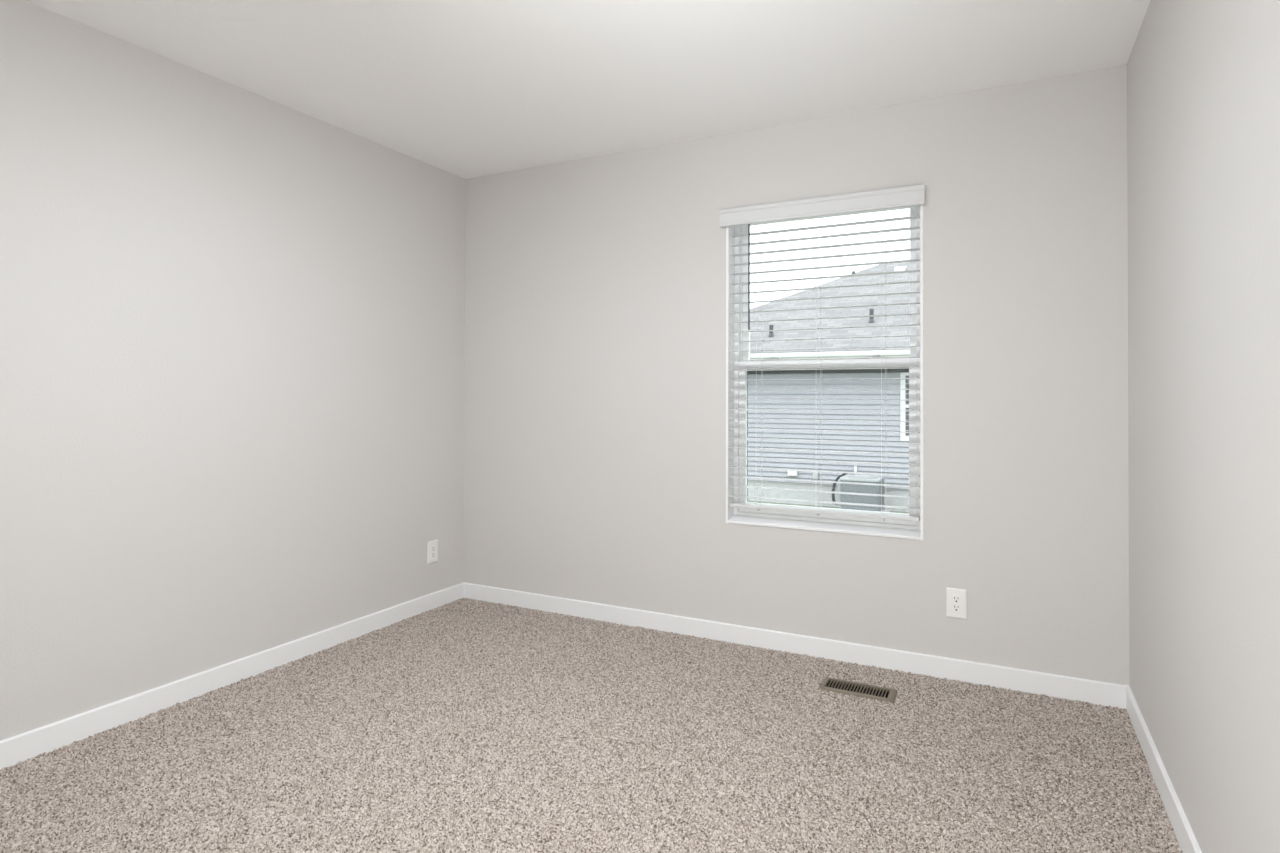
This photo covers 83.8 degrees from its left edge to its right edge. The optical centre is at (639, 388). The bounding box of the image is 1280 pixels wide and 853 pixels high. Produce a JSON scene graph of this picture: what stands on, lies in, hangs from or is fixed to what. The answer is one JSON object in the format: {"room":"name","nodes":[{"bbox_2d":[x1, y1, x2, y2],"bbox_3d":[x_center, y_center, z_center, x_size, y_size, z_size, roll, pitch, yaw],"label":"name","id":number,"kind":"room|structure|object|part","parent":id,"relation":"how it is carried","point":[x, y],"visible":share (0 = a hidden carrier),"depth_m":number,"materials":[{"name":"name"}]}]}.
{"room":"empty bedroom","nodes":[
{"label":"empty bedroom","id":0,"kind":"room"},
{"bbox_2d":[0,0,465,740],"bbox_3d":[-1.935,-0.021,2.573,0.170,2.454,3.670,0,-1,27],"label":"wall","id":1,"kind":"structure","parent":0,"point":[232,317],"depth_m":2.79,"materials":[{"name":"white paint"}]},
{"bbox_2d":[0,583,463,769],"bbox_3d":[-1.822,1.156,2.590,0.012,0.095,3.488,0,-1,27],"label":"baseboard","id":2,"kind":"structure","parent":1,"relation":"attached to","point":[47,738],"depth_m":2.78,"materials":[{"name":"white paint"}]},
{"bbox_2d":[427,539,437,563],"bbox_3d":[-1.141,0.897,3.930,0.008,0.122,0.078,0,-1,27],"label":"wall outlet","id":3,"kind":"object","parent":1,"relation":"attached to","point":[432,546],"visible":1,"depth_m":3.92,"materials":[{"name":"white plastic"}]},
{"bbox_2d":[431,545,435,557],"bbox_3d":[-1.138,0.897,3.929,0.002,0.067,0.033,0,-1,27],"label":"receptacle","id":4,"kind":"object","parent":3,"relation":"attached to","point":[433,547],"depth_m":3.93,"materials":[{"name":"grey plastic"}]},
{"bbox_2d":[25,0,1150,178],"bbox_3d":[-0.379,-1.326,1.890,3.568,0.150,3.840,0,-1,27],"label":"ceiling","id":5,"kind":"structure","parent":0,"point":[466,89],"depth_m":2.66,"materials":[{"name":"white paint"}]},
{"bbox_2d":[463,64,1128,685],"bbox_3d":[0.450,-0.005,3.511,3.568,2.454,0.170,0,-1,27],"label":"wall","id":6,"kind":"structure","parent":0,"point":[595,369],"depth_m":3.21,"materials":[{"name":"white paint"}]},
{"bbox_2d":[463,582,1129,708],"bbox_3d":[0.406,1.171,3.419,3.228,0.095,0.012,0,-1,27],"label":"baseboard","id":7,"kind":"structure","parent":6,"relation":"attached to","point":[1094,692],"depth_m":3.18,"materials":[{"name":"white paint"}]},
{"bbox_2d":[726,205,922,539],"bbox_3d":[0.847,-0.107,3.308,0.886,1.503,0.175,0,-1,27],"label":"window","id":8,"kind":"structure","parent":6,"relation":"in","point":[905,529],"depth_m":3.34,"materials":[{"name":"white paint"}]},
{"bbox_2d":[719,184,924,520],"bbox_3d":[0.808,-0.142,3.250,0.919,1.442,0.088,0,-1,27],"label":"window blind","id":9,"kind":"object","parent":8,"relation":"attached to","point":[914,195],"visible":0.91,"depth_m":3.22,"materials":[{"name":"white plastic"}]},
{"bbox_3d":[0.565,-0.121,3.393,0.007,1.343,0.056,0,-1,42],"label":"ladder cord","id":10,"kind":"part","parent":9,"relation":"part of","materials":[{"name":"white fabric"}]},
{"bbox_3d":[0.816,-0.122,3.265,0.007,1.343,0.056,0,-1,42],"label":"ladder cord","id":11,"kind":"part","parent":9,"relation":"part of","materials":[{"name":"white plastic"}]},
{"bbox_3d":[0.821,0.557,3.254,0.854,0.016,0.052,0,-1,27],"label":"rail","id":12,"kind":"part","parent":9,"relation":"part of","materials":[{"name":"white plastic"}]},
{"bbox_3d":[1.070,-0.123,3.136,0.007,1.343,0.056,0,-1,42],"label":"ladder cord","id":13,"kind":"part","parent":9,"relation":"part of","materials":[{"name":"white fabric"}]},
{"bbox_3d":[0.845,0.628,3.300,0.862,0.030,0.175,0,-1,27],"label":"sill","id":14,"kind":"part","parent":8,"relation":"part of","materials":[{"name":"white paint"}]},
{"bbox_3d":[0.855,0.229,3.322,0.816,0.740,0.028,0,-1,27],"label":"sash","id":15,"kind":"part","parent":8,"relation":"part of","materials":[{"name":"white plastic"}]},
{"bbox_3d":[0.876,-0.466,3.366,0.816,0.738,0.028,0,-1,27],"label":"sash","id":16,"kind":"part","parent":8,"relation":"part of","materials":[{"name":"white plastic"}]},
{"bbox_2d":[946,587,966,618],"bbox_3d":[1.313,0.890,2.961,0.078,0.122,0.008,0,-1,27],"label":"wall outlet","id":17,"kind":"object","parent":6,"relation":"attached to","point":[956,599],"visible":1,"depth_m":2.96,"materials":[{"name":"white plastic"}]},
{"bbox_2d":[952,595,960,611],"bbox_3d":[1.312,0.890,2.958,0.033,0.067,0.002,0,-1,27],"label":"receptacle","id":18,"kind":"object","parent":17,"relation":"attached to","point":[956,599],"depth_m":2.96,"materials":[{"name":"white plastic"}]},
{"bbox_2d":[1127,0,1279,852],"bbox_3d":[1.092,-0.028,1.029,0.170,2.454,3.670,0,-1,27],"label":"wall","id":19,"kind":"structure","parent":0,"point":[1203,76],"depth_m":1.63,"materials":[{"name":"white paint"}]},
{"bbox_2d":[1126,687,1201,852],"bbox_3d":[1.043,1.150,1.129,0.012,0.095,3.488,0,-1,27],"label":"baseboard","id":20,"kind":"structure","parent":19,"relation":"attached to","point":[1187,841],"depth_m":2.07,"materials":[{"name":"white paint"}]},
{"bbox_3d":[-0.387,1.271,1.864,3.568,0.136,3.840,0,-1,27],"label":"floor","id":21,"kind":"structure","parent":0,"visible":0},
{"bbox_2d":[0,598,1181,852],"bbox_3d":[-0.385,1.192,1.868,3.204,0.016,3.470,0,-1,27],"label":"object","id":22,"kind":"structure","parent":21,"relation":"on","point":[464,725],"depth_m":2.31,"materials":[{"name":"beige carpet"}]},
{"bbox_2d":[818,677,896,702],"bbox_3d":[0.871,1.255,2.857,0.288,0.114,0.134,0,-1,27],"label":"floor vent","id":23,"kind":"object","parent":21,"relation":"in","point":[872,692],"visible":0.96,"depth_m":2.86,"materials":[{"name":"brown metal"}]},
{"label":"outside","id":24,"kind":"structure","parent":0,"visible":0},
{"bbox_2d":[748,501,908,513],"bbox_3d":[17.132,2.712,34.264,85.000,0.300,69.830,0,-1,27],"label":"ground","id":25,"kind":"structure","parent":24,"point":[748,501],"depth_m":14.21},
{"bbox_2d":[748,262,909,511],"bbox_3d":[9.762,-0.394,15.971,18.280,5.505,9.900,0,-1,27],"label":"neighbor house","id":26,"kind":"structure","parent":25,"relation":"on","point":[862,399],"depth_m":14.28,"materials":[{"name":"grey"}]},
{"bbox_2d":[894,266,906,270],"bbox_3d":[6.300,-2.904,17.249,0.240,0.160,0.300,0,-1,27],"label":"roof vent","id":27,"kind":"object","parent":26,"relation":"attached to","point":[896,268],"depth_m":17.16,"materials":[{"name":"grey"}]},
{"bbox_3d":[5.324,0.319,13.264,0.750,1.160,0.004,0,-1,27],"label":"pane","id":28,"kind":"part","parent":26,"relation":"part of","materials":[{"name":"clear glass"}]},
{"bbox_2d":[832,473,890,512],"bbox_3d":[4.099,1.952,13.239,0.976,0.726,1.076,0,-1,27],"label":"air conditioner","id":29,"kind":"object","parent":25,"relation":"on","point":[852,488],"visible":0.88,"depth_m":12.86,"materials":[{"name":"metal"}]},
{"bbox_3d":[3.734,1.917,13.260,0.074,0.475,0.220,0,-1,27],"label":"service panel","id":30,"kind":"part","parent":29,"relation":"part of","materials":[{"name":"grey metal"}]}
]}

